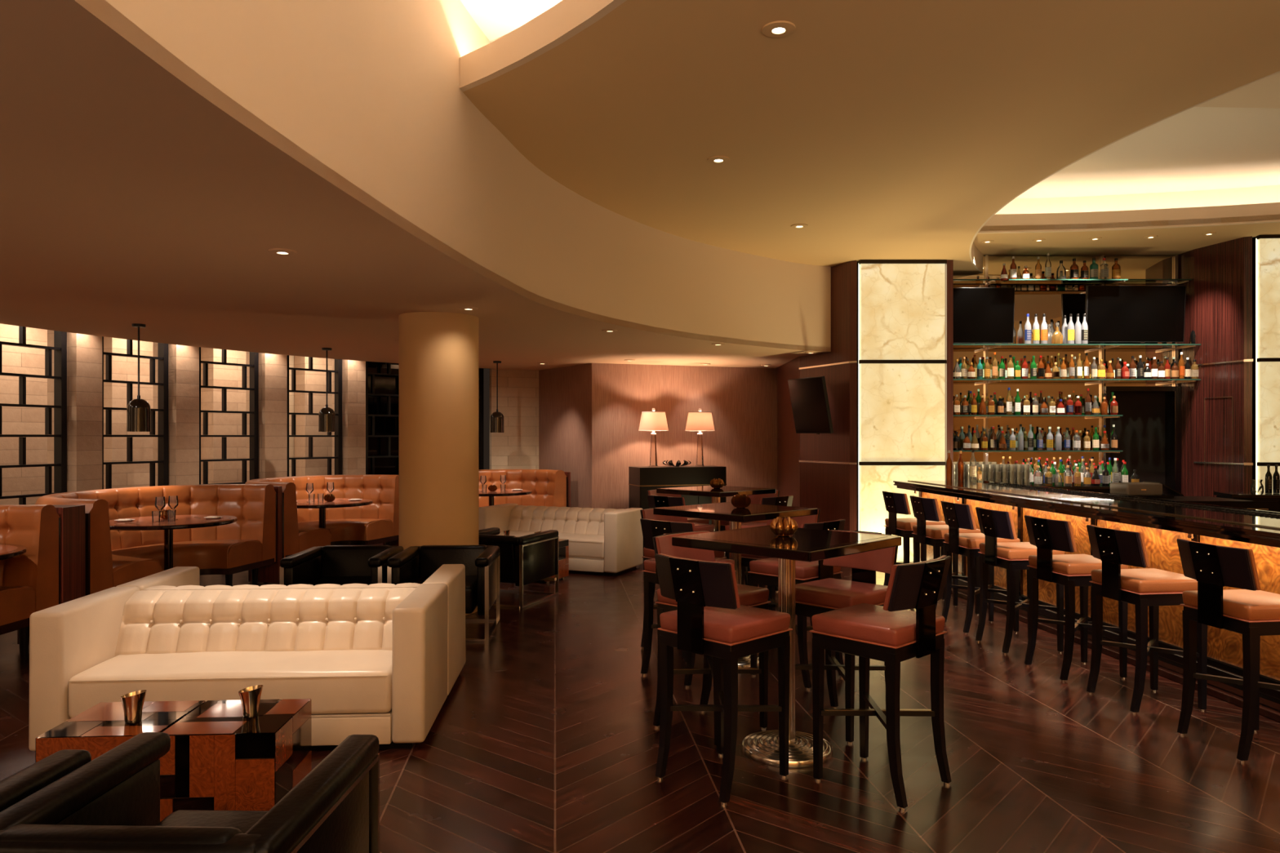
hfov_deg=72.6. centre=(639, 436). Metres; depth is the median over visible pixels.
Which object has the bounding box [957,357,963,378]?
liquor bottle
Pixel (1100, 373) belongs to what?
liquor bottle
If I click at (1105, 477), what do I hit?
liquor bottle
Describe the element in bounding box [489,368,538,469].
stone wall
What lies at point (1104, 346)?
glass shelf
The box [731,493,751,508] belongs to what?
bowl
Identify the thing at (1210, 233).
recessed light
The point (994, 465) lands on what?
glass mug
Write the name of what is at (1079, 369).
liquor bottle
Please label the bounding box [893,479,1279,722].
bar counter
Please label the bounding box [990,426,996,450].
liquor bottle
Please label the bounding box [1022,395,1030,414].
liquor bottle
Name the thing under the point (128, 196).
ceiling
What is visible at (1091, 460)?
liquor bottle
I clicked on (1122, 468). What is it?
liquor bottle
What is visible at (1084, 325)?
liquor bottle
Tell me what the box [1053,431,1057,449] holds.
liquor bottle
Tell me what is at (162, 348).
lattice screen
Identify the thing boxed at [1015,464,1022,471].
glass mug
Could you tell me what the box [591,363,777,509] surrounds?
wall
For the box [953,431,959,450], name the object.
liquor bottle
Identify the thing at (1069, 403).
liquor bottle
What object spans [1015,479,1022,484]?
glass mug
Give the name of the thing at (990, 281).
glass shelf
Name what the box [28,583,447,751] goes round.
sofa
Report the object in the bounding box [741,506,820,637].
bar stool
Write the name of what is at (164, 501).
wine glass
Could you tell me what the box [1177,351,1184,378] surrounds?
liquor bottle
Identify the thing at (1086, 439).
liquor bottle
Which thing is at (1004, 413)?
liquor bottle
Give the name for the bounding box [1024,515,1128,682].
bar stool
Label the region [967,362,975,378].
liquor bottle
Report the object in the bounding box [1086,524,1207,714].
bar stool
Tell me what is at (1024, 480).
glass mug
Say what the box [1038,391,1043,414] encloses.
liquor bottle
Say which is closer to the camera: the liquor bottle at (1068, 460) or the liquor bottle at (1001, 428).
the liquor bottle at (1068, 460)
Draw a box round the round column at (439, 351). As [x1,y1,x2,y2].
[399,311,479,615]
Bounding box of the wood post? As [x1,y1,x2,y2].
[945,260,953,480]
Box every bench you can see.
[0,504,84,660]
[35,484,282,595]
[244,474,399,558]
[479,469,570,507]
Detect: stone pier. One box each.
[47,329,102,493]
[153,342,199,485]
[245,351,287,481]
[332,359,365,475]
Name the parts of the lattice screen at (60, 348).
frame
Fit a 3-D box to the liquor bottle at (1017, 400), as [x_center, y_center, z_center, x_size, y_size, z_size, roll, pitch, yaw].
[4.740,-0.437,10.927,0.069,0.326,0.068,0,0,6]
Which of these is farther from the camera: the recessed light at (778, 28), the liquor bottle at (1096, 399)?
the liquor bottle at (1096, 399)
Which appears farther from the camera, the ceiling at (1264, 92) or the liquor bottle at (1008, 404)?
the liquor bottle at (1008, 404)
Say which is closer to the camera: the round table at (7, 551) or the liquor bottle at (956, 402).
the round table at (7, 551)
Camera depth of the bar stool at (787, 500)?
7.71 m
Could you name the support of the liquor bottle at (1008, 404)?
on the glass shelf at (954, 415)
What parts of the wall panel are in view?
onyx panel, onyx panel, onyx panel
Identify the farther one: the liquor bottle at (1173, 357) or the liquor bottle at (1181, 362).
the liquor bottle at (1173, 357)
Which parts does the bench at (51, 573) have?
rail, seat, leg, panel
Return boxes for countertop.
[1031,484,1110,493]
[1150,496,1253,508]
[1213,491,1279,511]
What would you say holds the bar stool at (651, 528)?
on the floor
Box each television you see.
[787,375,833,434]
[953,287,1014,343]
[1084,285,1186,342]
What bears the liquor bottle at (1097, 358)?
on the glass shelf at (988, 380)
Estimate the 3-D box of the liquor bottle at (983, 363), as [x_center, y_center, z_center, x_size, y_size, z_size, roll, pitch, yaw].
[4.377,-0.871,11.108,0.077,0.297,0.076,0,0,-17]
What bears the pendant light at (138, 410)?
hanging from the ceiling at (128, 196)
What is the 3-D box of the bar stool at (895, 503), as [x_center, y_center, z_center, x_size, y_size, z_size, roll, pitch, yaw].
[2.609,1.034,8.345,0.498,1.013,0.436,0,0,-10]
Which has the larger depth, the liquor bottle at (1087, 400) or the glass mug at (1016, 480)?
the liquor bottle at (1087, 400)
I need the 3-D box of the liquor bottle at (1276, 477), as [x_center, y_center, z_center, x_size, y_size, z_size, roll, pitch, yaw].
[7.038,0.466,9.629,0.066,0.316,0.066,0,0,0]
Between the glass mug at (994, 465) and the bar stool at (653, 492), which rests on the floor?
the bar stool at (653, 492)
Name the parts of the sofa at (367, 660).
arm, panel, arm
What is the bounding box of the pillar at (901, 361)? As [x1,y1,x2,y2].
[857,259,946,562]
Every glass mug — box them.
[964,464,972,471]
[964,471,972,479]
[979,464,986,471]
[986,464,993,471]
[986,471,993,479]
[993,464,1000,471]
[993,471,1000,479]
[1000,464,1008,471]
[1000,471,1008,479]
[1008,464,1015,471]
[1008,471,1015,479]
[1008,479,1015,484]
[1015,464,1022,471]
[1015,471,1022,479]
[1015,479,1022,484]
[1022,464,1030,471]
[1022,471,1030,479]
[1022,479,1030,485]
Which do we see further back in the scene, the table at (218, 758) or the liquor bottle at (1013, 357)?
the liquor bottle at (1013, 357)
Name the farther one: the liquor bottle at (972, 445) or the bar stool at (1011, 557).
the liquor bottle at (972, 445)
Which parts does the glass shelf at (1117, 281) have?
glass pane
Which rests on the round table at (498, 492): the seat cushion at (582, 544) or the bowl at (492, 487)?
the bowl at (492, 487)
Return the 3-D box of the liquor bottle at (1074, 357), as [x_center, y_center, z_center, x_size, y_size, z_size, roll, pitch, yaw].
[5.543,-0.873,11.105,0.078,0.301,0.077,0,0,-11]
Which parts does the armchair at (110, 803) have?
arm panel, backrest, arm panel, frame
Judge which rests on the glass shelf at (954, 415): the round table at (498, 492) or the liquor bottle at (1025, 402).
the liquor bottle at (1025, 402)
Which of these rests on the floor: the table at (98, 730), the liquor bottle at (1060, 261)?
the table at (98, 730)
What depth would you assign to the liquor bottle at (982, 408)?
10.91 m
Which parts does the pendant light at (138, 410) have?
rod, lamp shade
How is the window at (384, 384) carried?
in the wall at (291, 357)
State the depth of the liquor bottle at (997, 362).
11.09 m
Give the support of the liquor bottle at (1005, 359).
on the glass shelf at (988, 380)
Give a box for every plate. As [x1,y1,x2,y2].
[114,518,134,521]
[204,515,222,519]
[348,498,361,501]
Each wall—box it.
[0,323,47,505]
[288,355,293,476]
[386,0,489,87]
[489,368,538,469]
[538,363,591,507]
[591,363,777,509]
[777,260,857,531]
[953,256,1173,484]
[968,71,1279,273]
[1177,235,1253,497]
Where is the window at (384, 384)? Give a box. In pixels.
[368,361,399,475]
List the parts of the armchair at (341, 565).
frame, arm panel, backrest, arm panel, frame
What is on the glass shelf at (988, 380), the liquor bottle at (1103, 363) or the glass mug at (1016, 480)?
the liquor bottle at (1103, 363)
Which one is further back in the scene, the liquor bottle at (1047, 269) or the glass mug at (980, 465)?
the liquor bottle at (1047, 269)
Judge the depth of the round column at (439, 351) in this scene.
7.42 m
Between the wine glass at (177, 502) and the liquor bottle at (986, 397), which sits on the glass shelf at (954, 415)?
the liquor bottle at (986, 397)
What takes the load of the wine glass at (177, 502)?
on the round table at (184, 522)
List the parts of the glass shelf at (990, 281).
glass pane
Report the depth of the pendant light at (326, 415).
10.33 m
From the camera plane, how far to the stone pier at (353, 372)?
12.27 m
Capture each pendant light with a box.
[126,323,151,431]
[318,347,335,431]
[490,360,504,432]
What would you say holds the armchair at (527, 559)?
on the floor
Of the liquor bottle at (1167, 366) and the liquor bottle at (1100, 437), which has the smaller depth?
the liquor bottle at (1167, 366)
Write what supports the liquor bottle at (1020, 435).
on the glass shelf at (988, 451)
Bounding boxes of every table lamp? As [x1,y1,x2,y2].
[638,408,668,466]
[684,408,715,466]
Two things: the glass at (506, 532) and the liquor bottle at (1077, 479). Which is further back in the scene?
the liquor bottle at (1077, 479)
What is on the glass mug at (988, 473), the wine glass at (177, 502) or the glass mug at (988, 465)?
the glass mug at (988, 465)
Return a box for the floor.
[0,542,1279,852]
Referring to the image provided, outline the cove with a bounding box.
[995,184,1279,213]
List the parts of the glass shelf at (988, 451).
glass pane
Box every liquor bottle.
[945,450,952,480]
[953,359,961,378]
[953,394,959,414]
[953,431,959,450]
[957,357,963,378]
[957,450,964,480]
[959,426,964,450]
[960,356,967,378]
[960,395,964,414]
[961,395,968,414]
[962,433,970,450]
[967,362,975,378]
[967,426,972,448]
[968,391,972,412]
[969,449,976,480]
[970,430,978,450]
[971,393,977,414]
[972,355,977,378]
[974,424,979,449]
[975,389,981,414]
[977,357,982,378]
[977,395,986,414]
[977,466,982,479]
[981,356,986,378]
[981,431,987,450]
[984,356,990,378]
[984,396,988,413]
[986,356,993,378]
[987,395,994,414]
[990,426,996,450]
[991,352,997,378]
[992,392,997,413]
[995,361,999,378]
[996,396,1004,414]
[998,426,1004,444]
[998,431,1006,450]
[999,356,1004,378]
[1000,263,1008,281]
[1001,398,1005,414]
[1004,358,1008,378]
[1005,387,1012,414]
[1005,427,1010,447]
[1007,355,1013,378]
[1007,396,1013,414]
[1009,256,1017,279]
[1009,428,1015,450]
[1010,356,1016,378]
[1013,360,1020,378]
[1013,404,1022,414]
[1014,389,1020,414]
[1015,431,1017,447]
[1017,424,1023,450]
[1019,358,1022,378]
[1021,355,1028,378]
[1021,395,1029,414]
[1022,266,1029,279]
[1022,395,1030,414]
[1023,431,1027,449]
[1024,313,1031,343]
[1027,360,1030,378]
[1027,424,1033,450]
[1027,457,1031,485]
[1029,462,1033,484]
[1030,355,1036,378]
[1030,397,1037,414]
[1031,426,1035,449]
[1032,313,1039,343]
[1032,393,1038,414]
[1033,457,1039,485]
[1034,466,1042,486]
[1035,257,1041,279]
[1035,459,1041,484]
[1036,427,1043,450]
[1037,355,1044,378]
[1037,430,1045,449]
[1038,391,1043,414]
[1040,313,1047,343]
[1040,399,1048,414]
[1041,356,1046,375]
[1042,462,1048,485]
[1044,253,1051,279]
[1044,361,1052,378]
[1044,458,1049,484]
[1044,466,1052,486]
[1045,426,1050,449]
[1046,395,1053,414]
[1046,426,1053,450]
[1047,324,1054,343]
[1048,355,1054,378]
[1048,396,1055,414]
[1048,461,1055,485]
[1051,322,1062,343]
[1051,362,1059,378]
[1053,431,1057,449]
[1053,462,1057,484]
[1053,470,1062,486]
[1055,353,1061,378]
[1055,397,1059,414]
[1055,426,1062,450]
[1056,260,1066,279]
[1057,399,1064,414]
[1057,459,1063,485]
[1060,357,1066,378]
[1061,315,1067,343]
[1062,397,1066,414]
[1062,431,1067,449]
[1063,427,1070,450]
[1063,465,1071,486]
[1064,354,1068,378]
[1065,458,1071,485]
[1066,395,1073,414]
[1067,313,1074,343]
[1069,354,1074,378]
[1069,462,1073,484]
[1070,258,1078,279]
[1070,427,1075,449]
[1072,430,1080,450]
[1072,463,1079,485]
[1073,356,1078,377]
[1074,313,1081,343]
[1074,395,1081,414]
[1074,466,1080,486]
[1075,431,1084,449]
[1075,462,1082,484]
[1076,353,1082,378]
[1077,360,1083,378]
[1079,394,1084,414]
[1080,260,1088,279]
[1080,458,1086,485]
[1081,313,1088,343]
[1083,353,1089,378]
[1083,462,1088,484]
[1083,467,1090,486]
[1084,388,1091,414]
[1084,430,1092,449]
[1084,431,1090,450]
[1088,458,1094,485]
[1089,257,1097,279]
[1090,356,1097,378]
[1091,395,1099,414]
[1091,466,1100,486]
[1092,426,1098,450]
[1093,357,1100,378]
[1093,397,1100,414]
[1097,359,1105,378]
[1097,430,1101,450]
[1097,462,1102,483]
[1098,461,1104,484]
[1099,257,1108,279]
[1100,363,1106,378]
[1100,397,1107,414]
[1100,431,1109,450]
[1102,462,1109,486]
[1103,393,1108,414]
[1106,360,1114,378]
[1106,462,1111,485]
[1108,457,1112,482]
[1109,392,1114,414]
[1110,395,1118,414]
[1110,424,1115,449]
[1111,257,1120,279]
[1111,358,1115,378]
[1111,427,1117,450]
[1111,457,1117,472]
[1111,457,1119,482]
[1115,357,1120,378]
[1116,457,1120,482]
[1120,361,1129,378]
[1120,460,1124,482]
[1121,462,1128,482]
[1128,355,1136,378]
[1130,469,1139,482]
[1133,357,1137,378]
[1137,355,1143,378]
[1143,363,1151,378]
[1148,358,1151,368]
[1151,356,1157,378]
[1157,361,1164,378]
[1162,355,1166,366]
[1164,357,1170,378]
[1170,356,1177,378]
[1171,360,1178,378]
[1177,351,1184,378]
[1184,357,1191,378]
[1190,330,1195,343]
[1191,359,1198,378]
[1265,464,1272,493]
[1272,464,1279,493]
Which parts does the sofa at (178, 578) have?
arm, arm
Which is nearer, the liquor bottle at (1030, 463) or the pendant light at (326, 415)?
the pendant light at (326, 415)
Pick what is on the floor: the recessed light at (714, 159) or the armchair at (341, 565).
the armchair at (341, 565)
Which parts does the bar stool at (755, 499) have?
seat frame, seat, leg, leg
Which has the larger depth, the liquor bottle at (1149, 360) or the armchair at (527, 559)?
the liquor bottle at (1149, 360)
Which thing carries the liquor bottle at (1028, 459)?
on the countertop at (1106, 490)
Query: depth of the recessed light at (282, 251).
4.94 m
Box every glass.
[120,689,146,724]
[155,496,165,521]
[168,495,178,519]
[238,684,263,717]
[306,483,313,502]
[326,482,333,493]
[480,475,486,491]
[503,529,510,535]
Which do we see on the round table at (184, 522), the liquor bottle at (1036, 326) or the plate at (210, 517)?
the plate at (210, 517)
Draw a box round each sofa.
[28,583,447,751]
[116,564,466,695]
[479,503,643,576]
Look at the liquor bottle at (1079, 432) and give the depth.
11.11 m
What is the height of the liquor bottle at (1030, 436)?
0.325 m
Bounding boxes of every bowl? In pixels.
[160,509,174,519]
[324,493,334,502]
[488,484,497,491]
[662,460,691,466]
[709,478,724,488]
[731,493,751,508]
[769,516,797,536]
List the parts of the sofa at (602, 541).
arm, panel, arm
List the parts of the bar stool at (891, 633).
leg, leg, seat frame, seat, leg, splat leg, leg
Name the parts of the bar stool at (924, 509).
leg, splat leg, seat frame, leg, seat, leg, leg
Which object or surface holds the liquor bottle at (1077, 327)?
on the glass shelf at (1104, 346)
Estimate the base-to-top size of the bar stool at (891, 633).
1.013 m
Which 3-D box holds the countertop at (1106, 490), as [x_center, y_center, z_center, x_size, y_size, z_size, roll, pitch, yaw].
[4.930,1.071,10.950,2.400,0.928,0.620,0,0,0]
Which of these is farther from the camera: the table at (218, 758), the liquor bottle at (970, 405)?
the liquor bottle at (970, 405)
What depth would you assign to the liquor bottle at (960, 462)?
9.76 m
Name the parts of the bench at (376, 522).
panel, rail, seat, panel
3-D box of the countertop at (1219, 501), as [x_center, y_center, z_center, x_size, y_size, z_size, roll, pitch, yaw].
[4.750,1.040,7.750,1.000,0.980,0.600,0,0,0]
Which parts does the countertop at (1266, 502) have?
drawer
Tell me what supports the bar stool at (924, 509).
on the floor
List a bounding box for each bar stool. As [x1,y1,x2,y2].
[640,506,726,659]
[640,518,736,687]
[646,488,709,524]
[647,494,715,598]
[652,530,770,747]
[654,553,792,805]
[720,489,779,591]
[724,495,793,587]
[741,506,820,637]
[747,519,845,689]
[795,529,897,743]
[808,555,951,810]
[882,490,946,600]
[910,495,981,615]
[940,501,1020,634]
[975,506,1064,654]
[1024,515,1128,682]
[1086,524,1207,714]
[1176,538,1279,763]
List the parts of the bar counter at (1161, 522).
post, burl panel, post, burl panel, post, burl panel, post, foot rail, trim, burl panel, post, burl panel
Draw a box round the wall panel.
[1252,234,1279,492]
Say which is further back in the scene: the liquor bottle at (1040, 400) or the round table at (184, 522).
the liquor bottle at (1040, 400)
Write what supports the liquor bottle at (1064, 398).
on the glass shelf at (954, 415)
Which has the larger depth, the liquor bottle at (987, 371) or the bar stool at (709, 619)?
the liquor bottle at (987, 371)
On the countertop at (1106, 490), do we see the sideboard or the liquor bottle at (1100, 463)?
the liquor bottle at (1100, 463)
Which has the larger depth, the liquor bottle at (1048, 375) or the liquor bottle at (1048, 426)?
the liquor bottle at (1048, 426)
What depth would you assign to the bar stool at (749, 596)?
4.58 m
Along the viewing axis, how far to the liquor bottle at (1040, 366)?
10.90 m
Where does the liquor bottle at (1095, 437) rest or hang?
on the glass shelf at (988, 451)
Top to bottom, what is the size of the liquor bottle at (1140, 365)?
0.300 m
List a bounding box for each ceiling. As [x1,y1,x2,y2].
[0,0,831,370]
[460,0,562,40]
[462,0,1279,273]
[973,213,1279,256]
[1014,106,1279,199]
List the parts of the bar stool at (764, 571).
leg, seat frame, seat, leg, splat leg, leg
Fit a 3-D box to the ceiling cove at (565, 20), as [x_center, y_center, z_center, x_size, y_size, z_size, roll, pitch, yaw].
[-0.202,-2.212,0.625,2.370,0.185,9.357,0,0,3]
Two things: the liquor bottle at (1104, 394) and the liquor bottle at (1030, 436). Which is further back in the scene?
the liquor bottle at (1104, 394)
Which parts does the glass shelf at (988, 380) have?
glass pane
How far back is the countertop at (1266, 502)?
9.42 m
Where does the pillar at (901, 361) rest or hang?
on the floor
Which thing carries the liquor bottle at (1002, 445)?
on the glass shelf at (988, 451)
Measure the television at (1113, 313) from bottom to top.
0.722 m
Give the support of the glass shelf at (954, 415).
attached to the wall at (1057, 300)
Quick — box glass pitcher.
[1250,479,1264,494]
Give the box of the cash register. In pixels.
[1110,481,1183,497]
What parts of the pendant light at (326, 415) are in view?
rod, lamp shade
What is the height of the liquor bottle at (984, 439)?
0.233 m
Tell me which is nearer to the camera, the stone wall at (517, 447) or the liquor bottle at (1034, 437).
the liquor bottle at (1034, 437)
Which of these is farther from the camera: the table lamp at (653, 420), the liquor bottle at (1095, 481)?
the table lamp at (653, 420)
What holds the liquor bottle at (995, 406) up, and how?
on the glass shelf at (954, 415)
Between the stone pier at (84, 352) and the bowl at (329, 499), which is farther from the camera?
the bowl at (329, 499)
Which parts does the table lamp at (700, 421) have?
lamp shade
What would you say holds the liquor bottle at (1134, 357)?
on the glass shelf at (988, 380)
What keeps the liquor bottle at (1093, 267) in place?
on the glass shelf at (1117, 281)
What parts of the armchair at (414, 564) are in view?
frame, arm panel, backrest, cross rail, cross rail, arm panel, frame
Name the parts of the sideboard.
door, door, door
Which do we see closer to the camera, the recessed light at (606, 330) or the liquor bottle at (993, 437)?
the recessed light at (606, 330)
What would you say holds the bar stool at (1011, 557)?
on the floor
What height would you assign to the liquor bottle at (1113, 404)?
0.239 m
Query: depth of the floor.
4.17 m
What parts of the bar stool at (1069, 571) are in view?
leg, splat leg, seat frame, leg, seat, leg, leg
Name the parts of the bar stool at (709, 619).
leg, splat leg, leg, seat frame, seat, leg, leg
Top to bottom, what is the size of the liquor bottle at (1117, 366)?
0.270 m
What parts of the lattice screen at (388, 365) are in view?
frame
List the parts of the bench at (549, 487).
panel, panel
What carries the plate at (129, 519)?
on the round table at (184, 522)
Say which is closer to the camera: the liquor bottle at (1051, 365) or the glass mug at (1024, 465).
the glass mug at (1024, 465)
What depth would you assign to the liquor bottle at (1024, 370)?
10.91 m
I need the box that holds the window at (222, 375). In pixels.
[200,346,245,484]
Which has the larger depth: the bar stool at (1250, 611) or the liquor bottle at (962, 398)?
the liquor bottle at (962, 398)
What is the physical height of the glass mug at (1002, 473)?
0.088 m
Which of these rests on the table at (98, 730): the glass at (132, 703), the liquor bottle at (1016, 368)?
the glass at (132, 703)
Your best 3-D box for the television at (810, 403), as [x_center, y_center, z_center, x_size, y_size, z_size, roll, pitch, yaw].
[2.134,-0.384,10.866,0.210,0.706,0.720,0,0,-25]
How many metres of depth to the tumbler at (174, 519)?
7.65 m
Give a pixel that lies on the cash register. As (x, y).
(1144, 489)
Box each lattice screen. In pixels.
[0,325,66,504]
[102,336,168,488]
[199,346,258,484]
[287,355,342,476]
[365,361,399,474]
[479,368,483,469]
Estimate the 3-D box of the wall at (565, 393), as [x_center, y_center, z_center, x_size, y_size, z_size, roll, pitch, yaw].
[-1.113,0.240,13.242,0.100,2.600,1.706,0,0,-33]
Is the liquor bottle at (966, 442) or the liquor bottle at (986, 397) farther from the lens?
the liquor bottle at (986, 397)
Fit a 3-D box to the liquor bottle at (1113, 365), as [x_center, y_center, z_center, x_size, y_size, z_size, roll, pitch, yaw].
[6.031,-0.861,11.111,0.072,0.278,0.071,0,0,-3]
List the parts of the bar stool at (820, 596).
leg, seat frame, seat, leg, splat leg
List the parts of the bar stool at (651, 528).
leg, seat frame, splat leg, leg, seat, leg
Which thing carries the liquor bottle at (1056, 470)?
on the countertop at (1106, 490)
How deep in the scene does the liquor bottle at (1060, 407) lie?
10.91 m
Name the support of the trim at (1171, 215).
attached to the wall at (975, 256)
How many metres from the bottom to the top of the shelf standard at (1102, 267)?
2.970 m
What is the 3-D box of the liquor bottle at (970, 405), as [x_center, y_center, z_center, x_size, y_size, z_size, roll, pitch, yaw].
[4.218,-0.428,11.106,0.065,0.308,0.064,0,0,10]
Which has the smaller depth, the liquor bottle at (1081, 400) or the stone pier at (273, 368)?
the liquor bottle at (1081, 400)
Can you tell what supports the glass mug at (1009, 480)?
on the countertop at (1106, 490)
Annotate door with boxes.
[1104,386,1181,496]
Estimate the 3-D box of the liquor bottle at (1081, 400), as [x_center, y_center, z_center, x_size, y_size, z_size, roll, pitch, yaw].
[5.631,-0.408,11.114,0.070,0.270,0.069,0,0,4]
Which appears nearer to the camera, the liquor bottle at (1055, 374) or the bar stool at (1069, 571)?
the bar stool at (1069, 571)
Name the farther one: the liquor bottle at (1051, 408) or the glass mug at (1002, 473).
the liquor bottle at (1051, 408)
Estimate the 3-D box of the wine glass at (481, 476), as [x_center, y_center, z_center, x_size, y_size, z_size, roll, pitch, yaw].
[-2.120,0.632,11.780,0.084,0.212,0.084,0,0,0]
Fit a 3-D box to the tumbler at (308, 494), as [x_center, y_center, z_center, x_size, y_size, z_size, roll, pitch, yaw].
[-3.700,0.691,9.810,0.068,0.095,0.067,0,0,0]
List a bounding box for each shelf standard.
[984,254,988,464]
[1100,254,1104,467]
[1173,254,1177,386]
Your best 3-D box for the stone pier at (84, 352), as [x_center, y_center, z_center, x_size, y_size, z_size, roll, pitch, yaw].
[-6.029,0.015,9.297,0.420,3.050,0.306,0,0,20]
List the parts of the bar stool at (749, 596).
leg, leg, seat frame, seat, leg, leg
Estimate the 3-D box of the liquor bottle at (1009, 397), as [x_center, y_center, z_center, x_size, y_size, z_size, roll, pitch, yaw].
[4.728,-0.395,11.117,0.074,0.244,0.073,0,0,-11]
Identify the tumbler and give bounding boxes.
[151,511,160,522]
[167,509,176,520]
[308,493,315,502]
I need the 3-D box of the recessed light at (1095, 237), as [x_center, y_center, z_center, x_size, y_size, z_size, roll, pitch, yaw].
[5.410,-2.354,10.350,0.143,0.012,0.143,0,0,0]
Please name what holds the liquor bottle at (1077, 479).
on the countertop at (1106, 490)
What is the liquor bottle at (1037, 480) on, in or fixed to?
on the countertop at (1106, 490)
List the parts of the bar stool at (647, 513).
leg, seat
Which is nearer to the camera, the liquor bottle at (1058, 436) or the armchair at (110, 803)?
the armchair at (110, 803)
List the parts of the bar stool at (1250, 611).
leg, splat leg, seat, seat frame, leg, leg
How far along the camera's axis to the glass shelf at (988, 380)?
10.90 m
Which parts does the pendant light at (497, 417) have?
rod, lamp shade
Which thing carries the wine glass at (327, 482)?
on the round table at (337, 503)
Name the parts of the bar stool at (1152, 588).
leg, splat leg, seat frame, leg, seat, leg, leg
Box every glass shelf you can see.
[953,279,1191,284]
[953,343,1200,349]
[953,378,1200,383]
[953,414,1122,417]
[953,449,1122,453]
[1001,279,1128,284]
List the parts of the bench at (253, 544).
seat, leg, rail, leg, panel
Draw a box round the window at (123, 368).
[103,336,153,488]
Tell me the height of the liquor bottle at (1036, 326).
0.384 m
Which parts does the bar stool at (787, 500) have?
leg, seat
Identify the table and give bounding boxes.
[0,543,26,559]
[35,700,205,762]
[109,514,237,570]
[159,698,311,822]
[296,497,373,528]
[479,488,532,506]
[537,538,568,583]
[653,502,817,667]
[656,485,775,531]
[671,524,901,768]
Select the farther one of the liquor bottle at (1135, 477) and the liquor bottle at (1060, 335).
the liquor bottle at (1060, 335)
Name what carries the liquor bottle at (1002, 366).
on the glass shelf at (988, 380)
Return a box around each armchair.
[0,732,379,852]
[0,749,91,812]
[280,545,403,586]
[386,544,500,641]
[479,527,558,608]
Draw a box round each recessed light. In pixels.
[267,248,297,255]
[458,306,477,310]
[602,328,617,332]
[706,155,729,164]
[711,342,724,345]
[761,20,795,37]
[791,223,808,228]
[981,240,993,243]
[1032,238,1045,241]
[1088,236,1102,239]
[1143,235,1157,238]
[1201,231,1216,235]
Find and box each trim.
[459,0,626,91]
[977,202,1279,233]
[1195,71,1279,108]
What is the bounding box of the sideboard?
[628,465,726,547]
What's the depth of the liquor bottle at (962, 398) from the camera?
11.09 m
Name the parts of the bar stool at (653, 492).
seat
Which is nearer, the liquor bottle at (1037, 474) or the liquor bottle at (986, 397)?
the liquor bottle at (1037, 474)
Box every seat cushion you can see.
[68,649,391,718]
[155,809,267,833]
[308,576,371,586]
[414,575,477,613]
[496,531,604,559]
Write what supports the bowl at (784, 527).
on the table at (806, 544)
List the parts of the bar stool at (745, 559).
leg, seat frame, seat, leg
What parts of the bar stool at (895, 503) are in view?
leg, splat leg, seat frame, leg, seat, leg, leg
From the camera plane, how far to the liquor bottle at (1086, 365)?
10.90 m
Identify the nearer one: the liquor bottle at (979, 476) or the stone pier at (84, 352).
the stone pier at (84, 352)
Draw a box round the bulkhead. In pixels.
[75,0,831,351]
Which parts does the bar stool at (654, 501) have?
leg, seat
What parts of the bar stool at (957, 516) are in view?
leg, splat leg, seat frame, leg, seat, leg, leg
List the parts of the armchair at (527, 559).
backrest, cross rail, cross rail, arm panel, frame, cross rail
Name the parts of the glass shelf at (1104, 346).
glass pane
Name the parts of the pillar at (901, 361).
onyx panel, onyx panel, onyx panel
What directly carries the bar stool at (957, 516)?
on the floor
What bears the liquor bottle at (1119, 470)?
on the countertop at (1106, 490)
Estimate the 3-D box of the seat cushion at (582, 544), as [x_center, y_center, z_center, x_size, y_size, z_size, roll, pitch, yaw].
[-1.005,1.243,10.161,1.530,0.229,0.480,0,0,24]
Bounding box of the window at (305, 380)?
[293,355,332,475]
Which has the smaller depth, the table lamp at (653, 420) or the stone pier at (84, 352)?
the stone pier at (84, 352)
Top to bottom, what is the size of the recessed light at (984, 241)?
0.012 m
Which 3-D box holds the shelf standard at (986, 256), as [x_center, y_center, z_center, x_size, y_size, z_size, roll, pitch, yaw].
[4.480,-0.870,11.262,0.035,2.970,0.030,0,0,0]
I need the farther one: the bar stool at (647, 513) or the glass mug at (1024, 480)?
the glass mug at (1024, 480)
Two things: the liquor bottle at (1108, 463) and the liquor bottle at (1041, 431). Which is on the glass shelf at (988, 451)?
the liquor bottle at (1041, 431)
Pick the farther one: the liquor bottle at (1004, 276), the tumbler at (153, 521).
the liquor bottle at (1004, 276)
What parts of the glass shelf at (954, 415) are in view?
glass pane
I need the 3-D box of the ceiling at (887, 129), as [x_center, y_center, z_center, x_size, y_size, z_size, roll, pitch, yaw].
[2.052,-2.150,3.700,7.323,0.060,15.800,0,0,0]
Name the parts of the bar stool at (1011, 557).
leg, splat leg, seat frame, leg, seat, leg, leg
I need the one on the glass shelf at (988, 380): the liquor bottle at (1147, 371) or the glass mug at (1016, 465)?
the liquor bottle at (1147, 371)
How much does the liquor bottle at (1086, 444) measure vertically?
0.234 m
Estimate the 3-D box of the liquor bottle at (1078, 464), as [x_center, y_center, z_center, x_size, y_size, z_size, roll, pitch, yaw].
[5.567,0.468,11.037,0.072,0.277,0.071,0,0,3]

